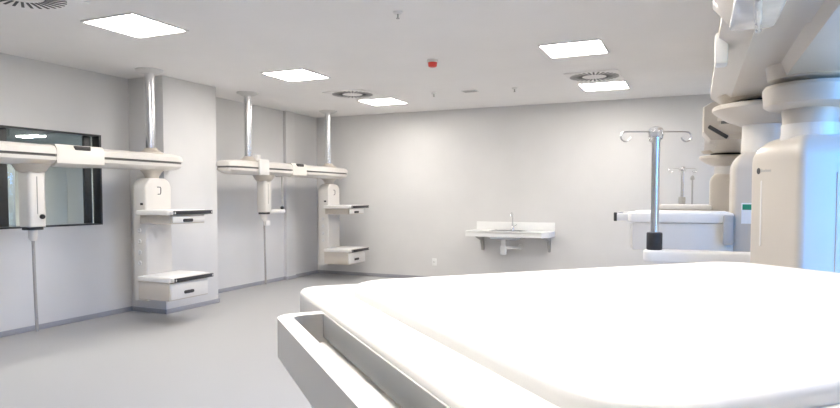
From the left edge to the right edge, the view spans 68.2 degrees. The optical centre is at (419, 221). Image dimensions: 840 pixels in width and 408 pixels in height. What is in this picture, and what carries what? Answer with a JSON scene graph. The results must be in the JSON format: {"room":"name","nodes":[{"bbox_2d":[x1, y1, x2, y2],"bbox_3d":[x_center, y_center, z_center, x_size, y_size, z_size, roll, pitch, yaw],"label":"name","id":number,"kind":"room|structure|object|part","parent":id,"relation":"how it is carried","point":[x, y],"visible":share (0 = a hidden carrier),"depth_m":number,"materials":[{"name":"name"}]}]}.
{"room":"hospital intensive care ward","nodes":[
{"label":"hospital intensive care ward","id":0,"kind":"room"},
{"bbox_2d":[7,129,90,146],"bbox_3d":[-5.800,-1.442,9.098,5.160,0.080,11.000,1,3,24],"label":"ceiling","id":1,"kind":"structure","parent":0,"point":[52,138],"depth_m":11.01,"materials":[{"name":"grey paint"}]},
{"bbox_2d":[17,135,44,137],"bbox_3d":[-6.646,-1.460,10.591,0.480,0.010,0.200,1,3,24],"label":"recessed light","id":2,"kind":"object","parent":1,"relation":"in","point":[29,136],"visible":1,"depth_m":10.53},
{"bbox_2d":[7,140,92,226],"bbox_3d":[-5.800,-0.208,9.149,5.160,2.450,11.000,1,3,24],"label":"wall","id":3,"kind":"structure","parent":0,"point":[11,172],"depth_m":11.41,"materials":[{"name":"white paint"}]},
{"bbox_2d":[0,53,317,331],"bbox_3d":[-4.322,-0.253,5.925,0.160,2.810,11.720,1,3,24],"label":"wall","id":4,"kind":"structure","parent":0,"point":[83,270],"depth_m":7.24,"materials":[{"name":"white paint"}]},
{"bbox_2d":[0,125,102,228],"bbox_3d":[-4.235,-0.438,6.038,0.120,1.030,2.510,1,3,24],"label":"window","id":5,"kind":"structure","parent":4,"relation":"in","point":[96,139],"depth_m":7.04,"materials":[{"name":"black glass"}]},
{"bbox_2d":[0,270,317,337],"bbox_3d":[-4.215,1.125,5.936,0.072,0.055,11.720,1,3,24],"label":"baseboard","id":6,"kind":"structure","parent":4,"relation":"attached to","point":[126,309],"depth_m":7.14,"materials":[{"name":"plastic"}]},
{"bbox_2d":[283,111,295,276],"bbox_3d":[-2.196,-0.442,10.426,0.060,2.810,0.240,1,3,24],"label":"trim","id":7,"kind":"structure","parent":4,"relation":"attached to","point":[288,117],"depth_m":10.37,"materials":[{"name":"white paint"}]},
{"bbox_2d":[128,75,217,309],"bbox_3d":[-3.086,-0.333,7.814,0.560,2.810,0.880,1,3,24],"label":"pillar","id":8,"kind":"structure","parent":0,"point":[185,111],"depth_m":7.60,"materials":[{"name":"white paint"}]},
{"bbox_2d":[132,298,219,313],"bbox_3d":[-3.080,1.044,7.869,0.572,0.055,0.904,1,3,24],"label":"baseboard","id":9,"kind":"structure","parent":8,"relation":"attached to","point":[186,307],"depth_m":7.53,"materials":[{"name":"plastic"}]},
{"bbox_2d":[0,273,395,407],"bbox_3d":[-3.321,1.219,5.541,14.030,0.100,12.120,1,3,24],"label":"floor","id":10,"kind":"structure","parent":0,"point":[223,354],"depth_m":5.38,"materials":[{"name":"plastic"}]},
{"bbox_2d":[14,167,83,225],"bbox_3d":[-4.982,0.115,8.470,0.518,1.860,0.740,1,3,24],"label":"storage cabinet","id":11,"kind":"object","parent":10,"relation":"on","point":[63,186],"visible":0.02,"depth_m":8.28,"materials":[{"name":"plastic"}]},
{"bbox_3d":[-4.826,0.097,8.203,0.018,1.720,0.351,1,3,24],"label":"door","id":12,"kind":"part","parent":11,"relation":"part of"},
{"bbox_3d":[-4.681,0.083,8.528,0.018,1.720,0.356,1,3,24],"label":"door","id":13,"kind":"part","parent":11,"relation":"part of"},
{"bbox_2d":[277,262,839,407],"bbox_3d":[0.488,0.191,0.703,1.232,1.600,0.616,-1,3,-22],"label":"hospital bed","id":14,"kind":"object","parent":10,"relation":"on","point":[697,334],"depth_m":0.46,"materials":[{"name":"white plastic"}]},
{"bbox_3d":[-0.046,0.118,0.482,0.078,0.038,0.340,-1,3,-22],"label":"loop handle","id":15,"kind":"part","parent":14,"relation":"part of","materials":[{"name":"white plastic"}]},
{"bbox_2d":[0,0,719,117],"bbox_3d":[-0.672,-1.639,4.241,8.230,0.100,12.120,1,3,24],"label":"ceiling","id":16,"kind":"structure","parent":0,"point":[661,48],"depth_m":5.78,"materials":[{"name":"white paint"}]},
{"bbox_2d":[0,0,88,12],"bbox_3d":[-2.804,-1.585,4.360,0.600,0.018,0.600,1,3,24],"label":"ceiling vent","id":17,"kind":"object","parent":16,"relation":"in","point":[34,6],"visible":1,"depth_m":4.53,"materials":[{"name":"white metal"}]},
{"bbox_2d":[0,67,182,170],"bbox_3d":[-3.617,-1.084,5.642,0.364,1.126,3.640,1,3,24],"label":"beam","id":18,"kind":"structure","parent":16,"relation":"hanging from","point":[150,157],"depth_m":6.30,"materials":[{"name":"white metal"}]},
{"bbox_2d":[11,163,51,331],"bbox_3d":[-3.580,0.240,5.741,0.333,1.560,0.333,1,3,24],"label":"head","id":19,"kind":"object","parent":18,"relation":"hanging from","point":[31,176],"visible":1,"depth_m":5.66},
{"bbox_3d":[-3.580,-0.492,5.711,0.333,0.084,0.333,1,3,24],"label":"dish","id":20,"kind":"part","parent":19,"relation":"part of","materials":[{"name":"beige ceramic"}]},
{"bbox_2d":[28,230,37,240],"bbox_3d":[-3.580,0.120,5.736,0.080,0.110,0.080,1,3,24],"label":"socket","id":21,"kind":"object","parent":19,"relation":"attached to","point":[32,234],"depth_m":5.71,"materials":[{"name":"white plastic"}]},
{"bbox_3d":[-3.580,0.058,5.734,0.129,0.030,0.153,1,3,24],"label":"foot plate","id":22,"kind":"part","parent":19,"relation":"part of","materials":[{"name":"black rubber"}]},
{"bbox_3d":[-3.283,-0.714,6.018,0.046,0.042,0.170,1,3,24],"label":"release handle","id":23,"kind":"part","parent":18,"relation":"part of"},
{"bbox_2d":[133,169,213,301],"bbox_3d":[-2.801,0.143,6.918,0.745,1.454,0.600,1,3,24],"label":"column","id":24,"kind":"structure","parent":18,"relation":"hanging from","point":[155,279],"depth_m":6.85,"materials":[{"name":"white plastic"}]},
{"bbox_2d":[136,210,195,215],"bbox_3d":[-2.732,-0.108,6.877,0.475,0.050,0.600,1,3,24],"label":"shelf","id":25,"kind":"object","parent":24,"relation":"attached to","point":[139,212],"depth_m":6.63,"materials":[{"name":"white plastic"}]},
{"bbox_2d":[137,272,208,282],"bbox_3d":[-2.732,0.606,6.907,0.475,0.050,0.600,1,3,24],"label":"shelf","id":26,"kind":"object","parent":24,"relation":"attached to","point":[148,277],"depth_m":6.75,"materials":[{"name":"white plastic"}]},
{"bbox_2d":[143,270,204,277],"bbox_3d":[-2.732,0.581,6.906,0.415,0.012,0.540,1,3,24],"label":"countertop","id":27,"kind":"structure","parent":24,"relation":"on","point":[178,273],"depth_m":6.83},
{"bbox_2d":[152,209,204,210],"bbox_3d":[-2.732,-0.133,6.876,0.415,0.012,0.540,1,3,24],"label":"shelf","id":28,"kind":"structure","parent":24,"relation":"on","point":[152,209],"depth_m":6.86,"materials":[{"name":"white plastic"}]},
{"bbox_3d":[-2.531,-0.020,6.769,0.012,0.036,0.140,1,3,24],"label":"drawer pull","id":29,"kind":"part","parent":24,"relation":"part of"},
{"bbox_2d":[172,215,204,222],"bbox_3d":[-2.536,-0.032,6.793,0.020,0.071,0.470,1,3,24],"label":"drawer","id":30,"kind":"object","parent":24,"relation":"in","point":[175,218],"depth_m":6.78,"materials":[{"name":"white plastic"}]},
{"bbox_3d":[-2.531,0.760,6.802,0.012,0.036,0.140,1,3,24],"label":"drawer pull","id":31,"kind":"part","parent":24,"relation":"part of","materials":[{"name":"black plastic"}]},
{"bbox_2d":[170,278,207,299],"bbox_3d":[-2.536,0.735,6.825,0.020,0.176,0.540,1,3,24],"label":"drawer","id":32,"kind":"object","parent":24,"relation":"in","point":[197,287],"depth_m":6.80,"materials":[{"name":"white plastic"}]},
{"bbox_2d":[80,12,188,38],"bbox_3d":[-2.350,-1.620,5.132,0.580,0.012,0.580,1,3,24],"label":"recessed light","id":33,"kind":"object","parent":16,"relation":"in","point":[132,24],"visible":1,"depth_m":5.10,"materials":[{"name":"white plastic"}]},
{"bbox_2d":[216,91,347,178],"bbox_3d":[-1.954,-1.241,9.375,0.364,1.126,2.980,1,3,24],"label":"beam","id":34,"kind":"structure","parent":16,"relation":"hanging from","point":[247,165],"depth_m":8.82,"materials":[{"name":"white metal"}]},
{"bbox_2d":[254,155,268,174],"bbox_3d":[-2.311,-0.788,8.589,0.400,0.275,0.200,1,3,24],"label":"accessory","id":35,"kind":"object","parent":34,"relation":"attached to","point":[263,165],"visible":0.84,"depth_m":8.50,"materials":[{"name":"white plastic"}]},
{"bbox_2d":[253,175,284,283],"bbox_3d":[-2.150,0.105,8.951,0.314,1.560,0.617,1,3,24],"label":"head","id":36,"kind":"object","parent":34,"relation":"hanging from","point":[263,181],"visible":1,"depth_m":8.74},
{"bbox_2d":[261,214,266,220],"bbox_3d":[-2.212,-0.064,8.806,0.080,0.110,0.080,1,3,24],"label":"socket","id":37,"kind":"object","parent":36,"relation":"attached to","point":[263,216],"depth_m":8.77,"materials":[{"name":"white plastic"}]},
{"bbox_3d":[-2.212,-0.615,8.782,0.314,0.094,0.314,1,3,24],"label":"dish","id":38,"kind":"part","parent":36,"relation":"part of","materials":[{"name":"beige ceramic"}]},
{"bbox_3d":[-2.108,-0.156,9.035,0.060,0.055,0.410,1,3,24],"label":"arm","id":39,"kind":"part","parent":36,"relation":"part of","materials":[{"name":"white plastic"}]},
{"bbox_3d":[-2.041,-0.434,9.174,0.016,0.500,0.015,1,3,24],"label":"drop rod","id":40,"kind":"part","parent":36,"relation":"part of","materials":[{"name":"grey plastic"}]},
{"bbox_2d":[318,179,368,265],"bbox_3d":[-1.319,-0.003,10.415,0.745,1.454,0.600,1,3,24],"label":"column","id":41,"kind":"structure","parent":34,"relation":"hanging from","point":[331,252],"depth_m":10.34,"materials":[{"name":"white plastic"}]},
{"bbox_2d":[324,205,360,208],"bbox_3d":[-1.250,-0.255,10.374,0.475,0.050,0.600,1,3,24],"label":"shelf","id":42,"kind":"object","parent":41,"relation":"attached to","point":[325,206],"depth_m":10.12,"materials":[{"name":"white plastic"}]},
{"bbox_2d":[327,246,361,249],"bbox_3d":[-1.250,0.435,10.403,0.415,0.012,0.540,1,3,24],"label":"countertop","id":43,"kind":"structure","parent":41,"relation":"on","point":[341,247],"depth_m":10.41,"materials":[{"name":"white plastic"}]},
{"bbox_2d":[324,247,365,252],"bbox_3d":[-1.250,0.460,10.404,0.475,0.050,0.600,1,3,24],"label":"shelf","id":44,"kind":"object","parent":41,"relation":"attached to","point":[327,249],"depth_m":10.21,"materials":[{"name":"white plastic"}]},
{"bbox_2d":[348,251,364,263],"bbox_3d":[-1.054,0.588,10.322,0.020,0.176,0.540,1,3,24],"label":"drawer","id":45,"kind":"object","parent":41,"relation":"in","point":[355,257],"depth_m":10.28,"materials":[{"name":"white plastic"}]},
{"bbox_2d":[349,209,363,213],"bbox_3d":[-1.054,-0.178,10.290,0.020,0.071,0.470,1,3,24],"label":"drawer","id":46,"kind":"object","parent":41,"relation":"in","point":[351,211],"depth_m":10.27,"materials":[{"name":"white plastic"}]},
{"bbox_2d":[260,68,330,81],"bbox_3d":[-1.441,-1.708,7.221,0.580,0.012,0.580,1,3,24],"label":"recessed light","id":47,"kind":"object","parent":16,"relation":"in","point":[301,74],"visible":1,"depth_m":7.22,"materials":[{"name":"white plastic"}]},
{"bbox_2d":[264,70,326,80],"bbox_3d":[-1.441,-1.710,7.221,0.544,0.008,0.544,1,3,24],"label":"diffuser","id":48,"kind":"object","parent":47,"relation":"attached to","point":[288,75],"depth_m":7.22,"materials":[{"name":"white plastic"}]},
{"bbox_2d":[322,89,380,98],"bbox_3d":[-0.932,-1.761,8.559,0.600,0.018,0.600,1,3,24],"label":"ceiling vent","id":49,"kind":"object","parent":16,"relation":"in","point":[355,93],"visible":1,"depth_m":8.48,"materials":[{"name":"white metal"}]},
{"bbox_2d":[356,97,408,105],"bbox_3d":[-0.551,-1.793,9.242,0.580,0.012,0.580,1,3,24],"label":"recessed light","id":50,"kind":"object","parent":16,"relation":"in","point":[377,101],"visible":1,"depth_m":9.20,"materials":[{"name":"white plastic"}]},
{"bbox_2d":[361,98,403,104],"bbox_3d":[-0.551,-1.795,9.242,0.544,0.008,0.544,1,3,24],"label":"diffuser","id":51,"kind":"object","parent":50,"relation":"attached to","point":[377,101],"depth_m":9.20,"materials":[{"name":"white plastic"}]},
{"bbox_2d":[393,10,402,18],"bbox_3d":[-0.170,-1.584,4.753,0.076,0.052,0.076,1,3,24],"label":"sprinkler","id":52,"kind":"object","parent":16,"relation":"attached to","point":[397,12],"visible":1,"depth_m":4.74,"materials":[{"name":"metal"}]},
{"bbox_2d":[427,59,437,67],"bbox_3d":[0.130,-1.643,6.425,0.116,0.075,0.116,1,3,24],"label":"fire alarm","id":53,"kind":"object","parent":16,"relation":"attached to","point":[432,63],"visible":1,"depth_m":6.38,"materials":[{"name":"red plastic"}]},
{"bbox_2d":[462,90,478,92],"bbox_3d":[0.672,-1.755,8.326,0.200,0.010,0.140,1,3,24],"label":"ceiling vent","id":54,"kind":"object","parent":16,"relation":"in","point":[464,91],"visible":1,"depth_m":8.31,"materials":[{"name":"grey plastic"}]},
{"bbox_2d":[537,39,609,58],"bbox_3d":[1.477,-1.654,5.934,0.580,0.012,0.580,1,3,24],"label":"recessed light","id":55,"kind":"object","parent":16,"relation":"in","point":[593,46],"visible":1,"depth_m":5.90,"materials":[{"name":"white plastic"}]},
{"bbox_2d":[564,69,623,82],"bbox_3d":[2.048,-1.708,7.288,0.600,0.018,0.600,1,3,24],"label":"ceiling vent","id":56,"kind":"object","parent":16,"relation":"in","point":[602,75],"visible":1,"depth_m":7.23,"materials":[{"name":"white metal"}]},
{"bbox_2d":[577,80,629,91],"bbox_3d":[2.355,-1.738,7.928,0.580,0.012,0.580,1,3,24],"label":"recessed light","id":57,"kind":"object","parent":16,"relation":"in","point":[622,84],"visible":1,"depth_m":7.87,"materials":[{"name":"white plastic"}]},
{"bbox_2d":[702,102,741,152],"bbox_3d":[3.302,-1.215,6.448,0.670,0.932,2.850,1,3,24],"label":"beam","id":58,"kind":"structure","parent":16,"relation":"hanging from","point":[720,136],"depth_m":5.30,"materials":[{"name":"white plastic"}]},
{"bbox_2d":[659,150,740,211],"bbox_3d":[3.318,-0.055,7.284,1.060,1.540,0.580,1,3,24],"label":"column","id":59,"kind":"structure","parent":58,"relation":"hanging from","point":[719,182],"depth_m":7.05,"materials":[{"name":"white plastic"}]},
{"bbox_2d":[668,166,696,203],"bbox_3d":[3.112,-0.436,7.360,0.296,0.450,0.169,-1,3,-29],"label":"pole","id":60,"kind":"object","parent":59,"relation":"on","point":[681,200],"visible":0.98,"depth_m":7.34,"materials":[{"name":"grey metal"}]},
{"bbox_3d":[3.112,-0.256,7.367,0.080,0.090,0.076,0,2,0],"label":"clamp knob","id":61,"kind":"part","parent":60,"relation":"part of","materials":[{"name":"grey plastic"}]},
{"bbox_2d":[661,204,707,204],"bbox_3d":[3.140,-0.203,7.357,0.510,0.012,0.500,1,3,24],"label":"countertop","id":62,"kind":"structure","parent":59,"relation":"on","point":[661,204],"depth_m":7.24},
{"bbox_2d":[659,205,711,209],"bbox_3d":[3.140,-0.178,7.358,0.570,0.050,0.560,1,3,24],"label":"shelf","id":63,"kind":"object","parent":59,"relation":"attached to","point":[663,207],"depth_m":7.10,"materials":[{"name":"white plastic"}]},
{"bbox_2d":[690,175,694,203],"bbox_3d":[3.262,-0.386,7.427,0.052,0.345,0.051,1,3,24],"label":"rod","id":64,"kind":"object","parent":59,"relation":"on","point":[692,177],"visible":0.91,"depth_m":7.42,"materials":[{"name":"grey metal"}]},
{"bbox_3d":[3.262,-0.363,7.428,0.020,0.300,0.020,1,3,24],"label":"rod","id":65,"kind":"part","parent":64,"relation":"part of","materials":[{"name":"grey plastic"}]},
{"bbox_3d":[2.535,-0.766,5.274,0.161,0.121,0.028,1,3,24],"label":"release handle","id":66,"kind":"part","parent":58,"relation":"part of","materials":[{"name":"black plastic"}]},
{"bbox_2d":[711,0,839,104],"bbox_3d":[1.410,-1.057,2.203,0.670,0.893,4.450,1,3,24],"label":"beam","id":67,"kind":"structure","parent":16,"relation":"hanging from","point":[752,36],"depth_m":2.27,"materials":[{"name":"white plastic"}]},
{"bbox_2d":[614,93,781,251],"bbox_3d":[1.805,0.052,3.821,1.126,1.615,0.580,1,3,24],"label":"column","id":68,"kind":"structure","parent":67,"relation":"hanging from","point":[680,229],"depth_m":3.62,"materials":[{"name":"white plastic"}]},
{"bbox_2d":[633,210,727,212],"bbox_3d":[1.632,-0.063,3.894,0.525,0.012,0.400,1,3,24],"label":"shelf","id":69,"kind":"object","parent":68,"relation":"on","point":[660,211],"depth_m":3.77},
{"bbox_2d":[628,211,733,223],"bbox_3d":[1.632,-0.033,3.895,0.585,0.060,0.460,1,3,24],"label":"shelf","id":70,"kind":"object","parent":68,"relation":"attached to","point":[637,217],"depth_m":3.68,"materials":[{"name":"white plastic"}]},
{"bbox_3d":[1.020,-0.638,1.879,0.135,0.016,0.390,1,3,24],"label":"wrapped handle","id":71,"kind":"part","parent":67,"relation":"part of","materials":[{"name":"plastic"}]},
{"bbox_2d":[750,63,839,272],"bbox_3d":[1.725,0.104,2.762,0.380,1.600,0.393,0,2,0],"label":"column","id":72,"kind":"structure","parent":67,"relation":"hanging from","point":[795,205],"depth_m":2.62,"materials":[{"name":"white plastic"}]},
{"bbox_2d":[643,249,749,262],"bbox_3d":[1.445,0.196,3.084,0.630,0.098,0.130,1,3,24],"label":"shelf","id":73,"kind":"object","parent":72,"relation":"attached to","point":[664,255],"visible":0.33,"depth_m":3.07,"materials":[{"name":"white plastic"}]},
{"bbox_2d":[620,126,691,249],"bbox_3d":[1.205,-0.172,3.176,0.328,0.630,0.172,-1,3,-27],"label":"pole","id":74,"kind":"object","parent":73,"relation":"on","point":[654,237],"visible":1,"depth_m":3.16,"materials":[{"name":"grey metal"}]},
{"bbox_3d":[1.205,0.098,3.187,0.080,0.090,0.076,0,2,0],"label":"clamp knob","id":75,"kind":"part","parent":74,"relation":"part of","materials":[{"name":"black plastic"}]},
{"bbox_2d":[317,94,714,275],"bbox_3d":[1.744,-0.412,9.723,8.150,2.810,0.160,1,3,24],"label":"wall","id":76,"kind":"structure","parent":0,"point":[426,179],"depth_m":9.79,"materials":[{"name":"white paint"}]},
{"bbox_2d":[318,270,432,277],"bbox_3d":[1.709,0.967,9.702,7.830,0.055,0.012,1,3,24],"label":"baseboard","id":77,"kind":"structure","parent":76,"relation":"attached to","point":[319,271],"depth_m":10.85,"materials":[{"name":"plastic"}]},
{"bbox_2d":[432,258,436,265],"bbox_3d":[0.238,0.667,10.345,0.080,0.120,0.012,1,3,24],"label":"wall socket","id":78,"kind":"object","parent":76,"relation":"attached to","point":[434,260],"visible":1,"depth_m":10.34,"materials":[{"name":"grey plastic"}]},
{"bbox_2d":[465,212,554,254],"bbox_3d":[1.386,0.181,9.546,1.280,0.659,0.500,1,3,24],"label":"sink","id":79,"kind":"object","parent":76,"relation":"attached to","point":[512,230],"visible":1,"depth_m":9.54,"materials":[{"name":"ceramic"}]},
{"bbox_3d":[1.353,0.200,9.534,0.490,0.121,0.310,1,3,24],"label":"bowl","id":80,"kind":"part","parent":79,"relation":"part of","materials":[{"name":"ceramic"}]},
{"bbox_2d":[465,229,554,234],"bbox_3d":[1.386,0.150,9.545,1.280,0.030,0.500,1,3,24],"label":"countertop","id":81,"kind":"structure","parent":79,"relation":"on","point":[474,230],"depth_m":9.36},
{"bbox_2d":[510,212,516,229],"bbox_3d":[1.453,-0.011,9.649,0.105,0.284,0.146,1,3,24],"label":"tap","id":82,"kind":"object","parent":81,"relation":"on","point":[513,225],"depth_m":9.73,"materials":[{"name":"metal"}]},
{"bbox_2d":[477,221,554,230],"bbox_3d":[1.492,0.064,9.756,1.260,0.125,0.022,1,3,24],"label":"backsplash","id":83,"kind":"structure","parent":76,"relation":"attached to","point":[535,226],"depth_m":9.73,"materials":[{"name":"white ceramic"}]}
]}

